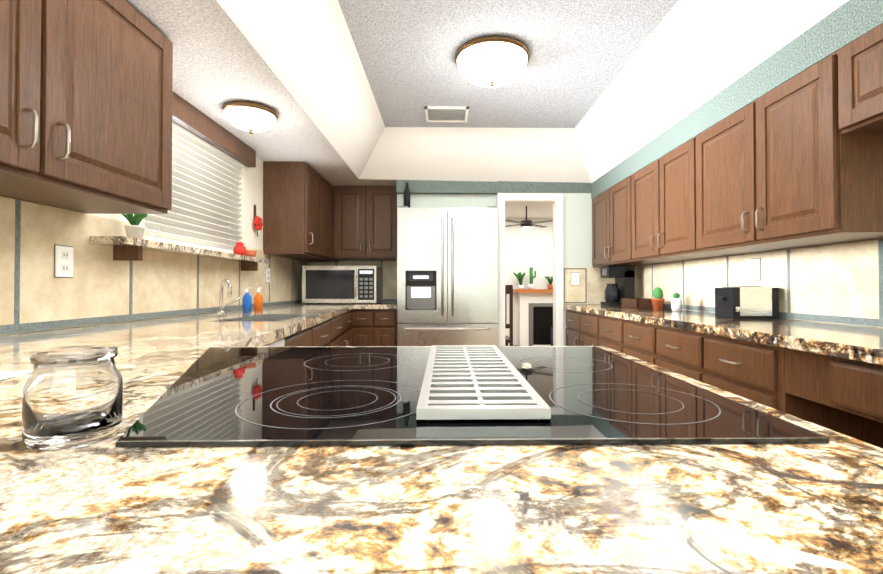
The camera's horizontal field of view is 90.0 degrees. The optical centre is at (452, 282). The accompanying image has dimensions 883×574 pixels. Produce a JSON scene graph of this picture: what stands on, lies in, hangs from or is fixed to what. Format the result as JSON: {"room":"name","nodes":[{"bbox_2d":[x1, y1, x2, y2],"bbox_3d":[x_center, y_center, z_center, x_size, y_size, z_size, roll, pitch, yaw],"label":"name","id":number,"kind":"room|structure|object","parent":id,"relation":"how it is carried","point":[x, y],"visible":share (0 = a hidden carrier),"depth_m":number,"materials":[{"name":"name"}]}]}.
{"room":"kitchen","nodes":[
{"label":"kitchen","id":0,"kind":"room"},
{"bbox_2d":[0,157,296,335],"bbox_3d":[-1.537,-0.262,1.458,0.120,2.700,6.650,0,-1,-1],"label":"wall","id":1,"kind":"structure","parent":0,"point":[251,186],"depth_m":3.28,"materials":[{"name":"beige paint"}]},
{"bbox_2d":[0,0,75,191],"bbox_3d":[-1.292,-0.641,0.951,0.349,0.708,0.656,0,-1,-1],"label":"upper cabinet","id":2,"kind":"object","parent":1,"relation":"attached to","point":[38,37],"depth_m":1.21,"materials":[{"name":"brown wood"}]},
{"bbox_2d":[0,0,172,213],"bbox_3d":[-1.300,-0.636,1.466,0.349,0.708,0.648,0,-1,-1],"label":"upper cabinet","id":3,"kind":"object","parent":1,"relation":"attached to","point":[86,87],"depth_m":1.51,"materials":[{"name":"brown wood"}]},
{"bbox_2d":[0,196,308,334],"bbox_3d":[-1.480,-0.048,2.001,0.010,0.451,5.340,0,-1,-1],"label":"wall tile","id":4,"kind":"structure","parent":1,"relation":"attached to","point":[101,286],"depth_m":1.84,"materials":[{"name":"tile"}]},
{"bbox_2d":[54,244,73,277],"bbox_3d":[-1.467,-0.080,1.672,0.007,0.123,0.083,0,-1,-1],"label":"electrical outlet","id":5,"kind":"object","parent":4,"relation":"attached to","point":[63,261],"visible":1,"depth_m":1.66,"materials":[{"name":"white plastic"}]},
{"bbox_2d":[266,268,269,282],"bbox_3d":[-1.497,-0.058,3.591,0.007,0.123,0.083,0,-1,-1],"label":"electrical outlet","id":6,"kind":"object","parent":4,"relation":"attached to","point":[267,275],"visible":1,"depth_m":3.59,"materials":[{"name":"white plastic"}]},
{"bbox_2d":[89,236,267,270],"bbox_3d":[-1.414,-0.135,2.523,0.141,0.090,1.460,0,-1,-1],"label":"ledge shelf","id":7,"kind":"object","parent":1,"relation":"attached to","point":[125,248],"visible":1,"depth_m":2.02,"materials":[{"name":"stone"}]},
{"bbox_2d":[122,214,146,238],"bbox_3d":[-1.409,-0.254,1.960,0.110,0.134,0.112,0,-1,-1],"label":"potted plant","id":8,"kind":"object","parent":7,"relation":"on","point":[134,230],"visible":0.77,"depth_m":1.94,"materials":[{"name":"white ceramic"}]},
{"bbox_2d":[233,241,245,254],"bbox_3d":[-1.420,-0.226,2.954,0.080,0.100,0.078,0,-1,-1],"label":"figurine","id":9,"kind":"object","parent":7,"relation":"on","point":[239,248],"visible":0.88,"depth_m":2.93,"materials":[{"name":"red ceramic"}]},
{"bbox_2d":[245,250,256,256],"bbox_3d":[-1.422,-0.200,3.114,0.084,0.050,0.082,0,-1,-1],"label":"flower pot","id":10,"kind":"object","parent":7,"relation":"on","point":[251,253],"visible":0.6,"depth_m":3.08,"materials":[{"name":"brown ceramic"}]},
{"bbox_2d":[144,121,242,252],"bbox_3d":[-1.520,-0.542,2.661,0.041,0.664,1.040,0,-1,-1],"label":"window blinds","id":11,"kind":"object","parent":1,"relation":"attached to","point":[206,200],"visible":0.56,"depth_m":2.65,"materials":[{"name":"white plastic"}]},
{"bbox_2d":[172,91,255,166],"bbox_3d":[-1.465,-0.915,2.656,0.059,0.123,1.190,0,-1,-1],"label":"window valance","id":12,"kind":"object","parent":1,"relation":"attached to","point":[188,116],"visible":0.56,"depth_m":2.62,"materials":[{"name":"brown wood"}]},
{"bbox_2d":[253,205,262,236],"bbox_3d":[-1.474,-0.470,3.356,0.061,0.241,0.114,0,-1,-1],"label":"flowers","id":13,"kind":"object","parent":1,"relation":"attached to","point":[258,222],"visible":1,"depth_m":3.34,"materials":[{"name":"red plant"}]},
{"bbox_2d":[263,161,323,259],"bbox_3d":[-1.335,-0.595,3.760,0.349,0.738,0.480,0,-1,-1],"label":"upper cabinet","id":14,"kind":"object","parent":1,"relation":"attached to","point":[293,192],"depth_m":3.52,"materials":[{"name":"brown wood"}]},
{"bbox_2d":[300,259,338,261],"bbox_3d":[-1.346,-0.587,4.469,0.349,0.738,0.438,0,-1,-1],"label":"upper cabinet","id":15,"kind":"object","parent":1,"relation":"attached to","point":[333,260],"depth_m":4.50,"materials":[{"name":"brown wood"}]},
{"bbox_2d":[324,179,331,259],"bbox_3d":[-1.341,-0.592,4.095,0.349,0.738,0.410,0,-1,-1],"label":"upper cabinet","id":16,"kind":"object","parent":1,"relation":"attached to","point":[327,187],"depth_m":4.17,"materials":[{"name":"brown wood"}]},
{"bbox_2d":[126,0,847,185],"bbox_3d":[0.098,-1.174,1.493,3.390,0.435,6.650,0,-1,-1],"label":"ceiling","id":17,"kind":"structure","parent":0,"point":[594,91],"depth_m":2.48,"materials":[{"name":"white paint"}]},
{"bbox_2d":[222,101,277,134],"bbox_3d":[-1.143,-0.907,2.506,0.290,0.144,0.290,0,-1,-1],"label":"ceiling light","id":18,"kind":"object","parent":17,"relation":"attached to","point":[250,117],"visible":1,"depth_m":2.42,"materials":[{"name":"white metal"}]},
{"bbox_2d":[425,106,468,122],"bbox_3d":[-0.042,-1.303,3.428,0.330,0.014,0.280,0,-1,-1],"label":"ceiling vent","id":19,"kind":"object","parent":17,"relation":"in","point":[444,114],"visible":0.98,"depth_m":3.41,"materials":[{"name":"white metal"}]},
{"bbox_2d":[454,35,529,86],"bbox_3d":[0.232,-1.226,2.561,0.440,0.186,0.440,0,-1,-1],"label":"ceiling light","id":20,"kind":"object","parent":17,"relation":"attached to","point":[492,61],"visible":0.98,"depth_m":2.44,"materials":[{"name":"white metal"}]},
{"bbox_2d":[396,180,590,209],"bbox_3d":[0.388,-0.828,4.416,1.820,0.262,0.606,0,-1,-1],"label":"soffit","id":21,"kind":"structure","parent":0,"point":[449,194],"depth_m":4.12,"materials":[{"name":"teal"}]},
{"bbox_2d":[505,218,552,345],"bbox_3d":[1.174,-0.190,7.925,4.700,2.700,0.100,0,-1,-1],"label":"wall","id":22,"kind":"structure","parent":0,"point":[532,248],"depth_m":7.88,"materials":[{"name":"white paint"}]},
{"bbox_2d":[505,204,552,217],"bbox_3d":[1.202,-1.210,6.121,4.700,0.060,3.730,0,-1,-1],"label":"ceiling","id":23,"kind":"structure","parent":0,"point":[533,210],"depth_m":7.16,"materials":[{"name":"white paint"}]},
{"bbox_2d":[505,206,552,231],"bbox_3d":[1.141,-0.972,6.783,0.820,0.399,0.820,0,-1,-1],"label":"ceiling fan","id":24,"kind":"object","parent":23,"relation":"hanging from","point":[526,224],"visible":0.98,"depth_m":6.71,"materials":[{"name":"black plastic"}]},
{"bbox_2d":[497,193,592,345],"bbox_3d":[1.022,-0.228,4.472,1.210,2.700,0.700,0,-1,-1],"label":"wall","id":25,"kind":"structure","parent":0,"point":[577,229],"depth_m":4.13,"materials":[{"name":"grey paint"}]},
{"bbox_2d":[498,194,563,345],"bbox_3d":[0.730,0.146,4.167,0.607,1.945,0.134,0,-1,-1],"label":"door frame","id":26,"kind":"structure","parent":25,"relation":"attached to","point":[556,200],"depth_m":4.11,"materials":[{"name":"white wood"}]},
{"bbox_2d":[563,267,614,303],"bbox_3d":[1.331,0.029,4.119,0.584,0.343,0.010,0,-1,-1],"label":"wall tiles","id":27,"kind":"structure","parent":25,"relation":"attached to","point":[590,289],"depth_m":4.12,"materials":[{"name":"tile"}]},
{"bbox_2d":[571,273,579,285],"bbox_3d":[1.148,-0.032,4.109,0.083,0.123,0.007,0,-1,-1],"label":"light switch","id":28,"kind":"object","parent":27,"relation":"attached to","point":[575,279],"visible":1,"depth_m":4.11,"materials":[{"name":"white plastic"}]},
{"bbox_2d":[591,0,882,198],"bbox_3d":[1.512,-0.905,1.212,0.330,0.180,5.850,0,-1,-1],"label":"wall","id":29,"kind":"structure","parent":0,"point":[844,24],"depth_m":1.88,"materials":[{"name":"teal paint"}]},
{"bbox_2d":[641,238,882,327],"bbox_3d":[1.737,-0.265,1.218,0.120,2.700,6.070,0,-1,-1],"label":"wall","id":30,"kind":"structure","parent":0,"point":[785,249],"depth_m":2.09,"materials":[{"name":"beige tile"}]},
{"bbox_2d":[592,180,658,266],"bbox_3d":[1.463,-0.468,3.634,0.349,0.636,0.991,0,-1,-1],"label":"upper cabinet","id":31,"kind":"object","parent":30,"relation":"attached to","point":[607,207],"depth_m":3.64,"materials":[{"name":"brown wood"}]},
{"bbox_2d":[624,144,729,262],"bbox_3d":[1.476,-0.477,2.792,0.349,0.636,0.946,0,-1,-1],"label":"upper cabinet","id":32,"kind":"object","parent":30,"relation":"attached to","point":[654,194],"depth_m":2.82,"materials":[{"name":"brown wood"}]},
{"bbox_2d":[684,110,800,254],"bbox_3d":[1.486,-0.484,2.152,0.349,0.636,0.586,0,-1,-1],"label":"upper cabinet","id":33,"kind":"object","parent":30,"relation":"attached to","point":[712,157],"depth_m":2.22,"materials":[{"name":"brown wood"}]},
{"bbox_2d":[635,239,882,327],"bbox_3d":[1.658,-0.162,2.146,0.010,0.681,3.970,0,-1,-1],"label":"wall tile","id":34,"kind":"structure","parent":30,"relation":"attached to","point":[841,283],"depth_m":2.10,"materials":[{"name":"tile"}]},
{"bbox_2d":[750,258,760,280],"bbox_3d":[1.646,-0.071,2.400,0.007,0.123,0.083,0,-1,-1],"label":"electrical outlet","id":35,"kind":"object","parent":34,"relation":"attached to","point":[755,269],"visible":1,"depth_m":2.39,"materials":[{"name":"white plastic"}]},
{"bbox_2d":[740,54,882,246],"bbox_3d":[1.492,-0.489,1.756,0.349,0.636,0.458,0,-1,-1],"label":"upper cabinet","id":36,"kind":"object","parent":30,"relation":"attached to","point":[796,161],"depth_m":1.66,"materials":[{"name":"brown wood"}]},
{"bbox_2d":[832,23,882,138],"bbox_3d":[1.505,-0.667,0.930,0.349,0.298,1.193,0,-1,-1],"label":"upper cabinet","id":37,"kind":"object","parent":30,"relation":"attached to","point":[857,67],"depth_m":1.45,"materials":[{"name":"brown wood"}]},
{"bbox_3d":[0.748,1.137,3.103,5.900,0.060,10.100,0,-1,-1],"label":"floor","id":38,"kind":"structure","parent":0,"visible":0},
{"bbox_2d":[262,327,317,346],"bbox_3d":[-1.049,0.653,1.565,0.856,0.872,0.810,0,-1,-1],"label":"base cabinet","id":39,"kind":"object","parent":38,"relation":"on","point":[308,336],"depth_m":2.10,"materials":[{"name":"brown wood"}]},
{"bbox_2d":[311,311,351,345],"bbox_3d":[-0.774,0.662,2.348,0.282,0.872,2.368,0,-1,-1],"label":"base cabinet","id":40,"kind":"object","parent":38,"relation":"on","point":[335,331],"depth_m":3.15,"materials":[{"name":"brown wood"}]},
{"bbox_2d":[350,309,397,345],"bbox_3d":[-1.020,0.684,4.353,0.998,0.873,0.650,0,-1,-1],"label":"base cabinet","id":41,"kind":"object","parent":38,"relation":"on","point":[373,327],"visible":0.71,"depth_m":4.07,"materials":[{"name":"brown wood"}]},
{"bbox_2d":[397,206,497,345],"bbox_3d":[-0.046,0.214,4.306,0.910,1.812,0.749,0,-1,-1],"label":"fridge","id":42,"kind":"object","parent":38,"relation":"on","point":[447,277],"visible":0.81,"depth_m":3.99,"materials":[{"name":"silver metal"}]},
{"bbox_2d":[404,182,409,207],"bbox_3d":[-0.417,-0.802,4.078,0.064,0.245,0.064,0,-1,-1],"label":"bottle","id":43,"kind":"object","parent":42,"relation":"on","point":[406,196],"visible":0.92,"depth_m":4.05,"materials":[{"name":"black glass"}]},
{"bbox_2d":[505,285,512,345],"bbox_3d":[0.468,0.578,5.055,0.400,1.100,0.400,0,-1,-1],"label":"chair","id":44,"kind":"object","parent":38,"relation":"on","point":[509,291],"visible":0.33,"depth_m":4.86,"materials":[{"name":"brown wood"}]},
{"bbox_2d":[513,289,552,345],"bbox_3d":[1.777,0.638,7.713,1.400,1.040,0.320,0,-1,-1],"label":"fireplace","id":45,"kind":"object","parent":38,"relation":"on","point":[535,315],"visible":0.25,"depth_m":7.66,"materials":[{"name":"white paint"}]},
{"bbox_2d":[513,272,524,288],"bbox_3d":[1.183,-0.033,7.734,0.232,0.299,0.266,0,-1,-1],"label":"mantel plant","id":46,"kind":"object","parent":45,"relation":"on","point":[520,276],"visible":1,"depth_m":7.70,"materials":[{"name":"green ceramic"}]},
{"bbox_2d":[528,267,535,288],"bbox_3d":[1.403,-0.078,7.737,0.143,0.390,0.107,0,-1,-1],"label":"cactus","id":47,"kind":"object","parent":45,"relation":"on","point":[531,284],"visible":1,"depth_m":7.71,"materials":[{"name":"green plant"}]},
{"bbox_2d":[545,276,552,288],"bbox_3d":[1.727,0.002,7.742,0.214,0.229,0.214,0,-1,-1],"label":"mantel plant","id":48,"kind":"object","parent":45,"relation":"on","point":[550,285],"visible":0.85,"depth_m":7.71,"materials":[{"name":"green plant"}]},
{"bbox_2d":[551,326,552,345],"bbox_3d":[1.970,0.942,7.174,0.630,0.420,0.500,0,-1,-1],"label":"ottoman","id":49,"kind":"object","parent":38,"relation":"on","point":[551,335],"visible":0.04,"depth_m":7.34,"materials":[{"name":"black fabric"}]},
{"bbox_2d":[566,309,573,345],"bbox_3d":[1.345,0.678,3.858,0.579,0.872,0.515,0,-1,-1],"label":"base cabinet","id":50,"kind":"object","parent":38,"relation":"on","point":[569,313],"depth_m":3.96,"materials":[{"name":"brown wood"}]},
{"bbox_2d":[564,304,882,364],"bbox_3d":[1.365,0.201,2.136,0.593,0.040,3.968,0,-1,-1],"label":"countertop","id":51,"kind":"structure","parent":50,"relation":"on","point":[858,343],"depth_m":1.69,"materials":[{"name":"stone"}]},
{"bbox_2d":[600,266,634,305],"bbox_3d":[1.426,0.028,3.808,0.222,0.340,0.215,0,-1,-1],"label":"coffee maker","id":52,"kind":"object","parent":51,"relation":"on","point":[623,286],"visible":0.92,"depth_m":3.72,"materials":[{"name":"black plastic"}]},
{"bbox_2d":[621,298,663,308],"bbox_3d":[1.454,0.159,3.385,0.200,0.070,0.300,0,-1,-1],"label":"wood tray","id":53,"kind":"object","parent":51,"relation":"on","point":[640,303],"visible":0.77,"depth_m":3.25,"materials":[{"name":"brown wood"}]},
{"bbox_2d":[651,287,664,309],"bbox_3d":[1.419,0.111,3.044,0.086,0.158,0.086,0,-1,-1],"label":"cactus pot","id":54,"kind":"object","parent":51,"relation":"on","point":[658,299],"visible":1,"depth_m":3.02,"materials":[{"name":"brown ceramic"}]},
{"bbox_2d":[671,293,681,310],"bbox_3d":[1.471,0.127,2.895,0.068,0.122,0.068,0,-1,-1],"label":"cactus pot","id":55,"kind":"object","parent":51,"relation":"on","point":[676,302],"visible":1,"depth_m":2.87,"materials":[{"name":"white ceramic"}]},
{"bbox_2d":[715,286,778,318],"bbox_3d":[1.501,0.100,2.261,0.250,0.162,0.168,0,-1,-1],"label":"toaster","id":56,"kind":"object","parent":51,"relation":"on","point":[746,302],"visible":1,"depth_m":2.20,"materials":[{"name":"black plastic"}]},
{"bbox_2d":[574,311,593,345],"bbox_3d":[1.351,0.674,3.447,0.579,0.872,0.574,0,-1,-1],"label":"base cabinet","id":57,"kind":"object","parent":38,"relation":"on","point":[583,323],"depth_m":3.56,"materials":[{"name":"brown wood"}]},
{"bbox_2d":[590,313,613,348],"bbox_3d":[1.358,0.669,3.007,0.579,0.872,0.574,0,-1,-1],"label":"base cabinet","id":58,"kind":"object","parent":38,"relation":"on","point":[603,325],"depth_m":3.11,"materials":[{"name":"brown wood"}]},
{"bbox_2d":[614,318,645,360],"bbox_3d":[1.364,0.664,2.572,0.579,0.872,0.564,0,-1,-1],"label":"base cabinet","id":59,"kind":"object","parent":38,"relation":"on","point":[629,336],"depth_m":2.66,"materials":[{"name":"brown wood"}]},
{"bbox_2d":[646,323,685,375],"bbox_3d":[1.371,0.659,2.142,0.579,0.872,0.564,0,-1,-1],"label":"base cabinet","id":60,"kind":"object","parent":38,"relation":"on","point":[665,346],"depth_m":2.23,"materials":[{"name":"brown wood"}]},
{"bbox_2d":[686,330,882,448],"bbox_3d":[1.377,0.655,1.736,0.579,0.872,0.517,0,-1,-1],"label":"base cabinet","id":61,"kind":"object","parent":38,"relation":"on","point":[748,370],"depth_m":1.63,"materials":[{"name":"brown wood"}]},
{"bbox_2d":[778,347,882,432],"bbox_3d":[1.388,0.287,1.067,0.579,0.152,0.830,0,-1,-1],"label":"base cabinet","id":62,"kind":"object","parent":38,"relation":"on","point":[842,395],"depth_m":1.33,"materials":[{"name":"brown wood"}]},
{"bbox_3d":[-0.532,0.638,0.253,1.848,0.873,1.790,0,-1,-1],"label":"base cabinet","id":63,"kind":"object","parent":38,"relation":"on","visible":0},
{"bbox_2d":[0,279,391,394],"bbox_3d":[-1.048,0.172,2.009,0.870,0.395,5.348,0,-1,-1],"label":"countertop","id":64,"kind":"structure","parent":63,"relation":"on","point":[136,341],"depth_m":1.54,"materials":[{"name":"stone"}]},
{"bbox_2d":[0,371,31,379],"bbox_3d":[-0.895,0.163,0.698,0.280,0.001,0.216,0,-1,-8],"label":"paper sheet","id":65,"kind":"object","parent":64,"relation":"on","point":[6,374],"depth_m":0.80,"materials":[{"name":"white paper"}]},
{"bbox_2d":[216,279,240,315],"bbox_3d":[-1.229,0.081,2.405,0.113,0.204,0.109,0,-1,-1],"label":"faucet","id":66,"kind":"object","parent":64,"relation":"on","point":[219,313],"depth_m":2.40,"materials":[{"name":"silver metal"}]},
{"bbox_2d":[242,287,251,311],"bbox_3d":[-1.297,0.109,2.792,0.054,0.156,0.053,0,-1,-1],"label":"soap bottle","id":67,"kind":"object","parent":64,"relation":"on","point":[246,302],"visible":1,"depth_m":2.77,"materials":[{"name":"blue plastic"}]},
{"bbox_2d":[254,287,262,311],"bbox_3d":[-1.269,0.110,2.893,0.054,0.156,0.053,0,-1,-1],"label":"soap bottle","id":68,"kind":"object","parent":64,"relation":"on","point":[258,301],"visible":1,"depth_m":2.87,"materials":[{"name":"orange plastic"}]},
{"bbox_2d":[208,314,311,321],"bbox_3d":[-0.970,0.278,2.336,0.318,0.190,0.598,0,-1,-1],"label":"sink basin","id":69,"kind":"object","parent":64,"relation":"in","point":[256,317],"depth_m":2.56,"materials":[{"name":"silver metal"}]},
{"bbox_2d":[302,266,382,303],"bbox_3d":[-1.056,0.024,4.317,0.690,0.359,0.481,0,-1,-1],"label":"microwave","id":70,"kind":"object","parent":64,"relation":"on","point":[342,284],"visible":1,"depth_m":4.12,"materials":[{"name":"silver metal"}]},
{"bbox_2d":[0,339,882,573],"bbox_3d":[-0.082,0.180,0.265,1.008,0.040,1.830,0,-1,-1],"label":"countertop","id":71,"kind":"structure","parent":63,"relation":"on","point":[104,507],"depth_m":0.32,"materials":[{"name":"stone"}]},
{"bbox_2d":[22,345,122,449],"bbox_3d":[-0.393,0.115,0.461,0.080,0.093,0.080,0,-1,-1],"label":"glass jar","id":72,"kind":"object","parent":71,"relation":"on","point":[72,396],"visible":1,"depth_m":0.43,"materials":[{"name":"clear glass"}]},
{"bbox_2d":[116,345,828,446],"bbox_3d":[-0.117,0.154,0.777,0.979,0.021,0.685,0,-1,-1],"label":"cooktop","id":73,"kind":"object","parent":71,"relation":"in","point":[362,396],"visible":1,"depth_m":0.56,"materials":[{"name":"black glass"}]},
{"bbox_3d":[-0.617,-0.225,4.747,2.060,2.700,0.100,0,-1,-1],"label":"wall","id":74,"kind":"structure","parent":0,"visible":0},
{"bbox_2d":[309,261,396,301],"bbox_3d":[-1.016,-0.013,4.684,1.000,0.439,0.010,0,-1,-1],"label":"wall tile","id":75,"kind":"structure","parent":74,"relation":"attached to","point":[389,281],"depth_m":4.68,"materials":[{"name":"tile"}]},
{"bbox_2d":[332,186,396,260],"bbox_3d":[-0.853,-0.595,4.505,0.669,0.723,0.380,0,-1,-1],"label":"upper cabinet","id":76,"kind":"object","parent":74,"relation":"attached to","point":[364,223],"visible":1,"depth_m":4.35,"materials":[{"name":"brown wood"}]}
]}

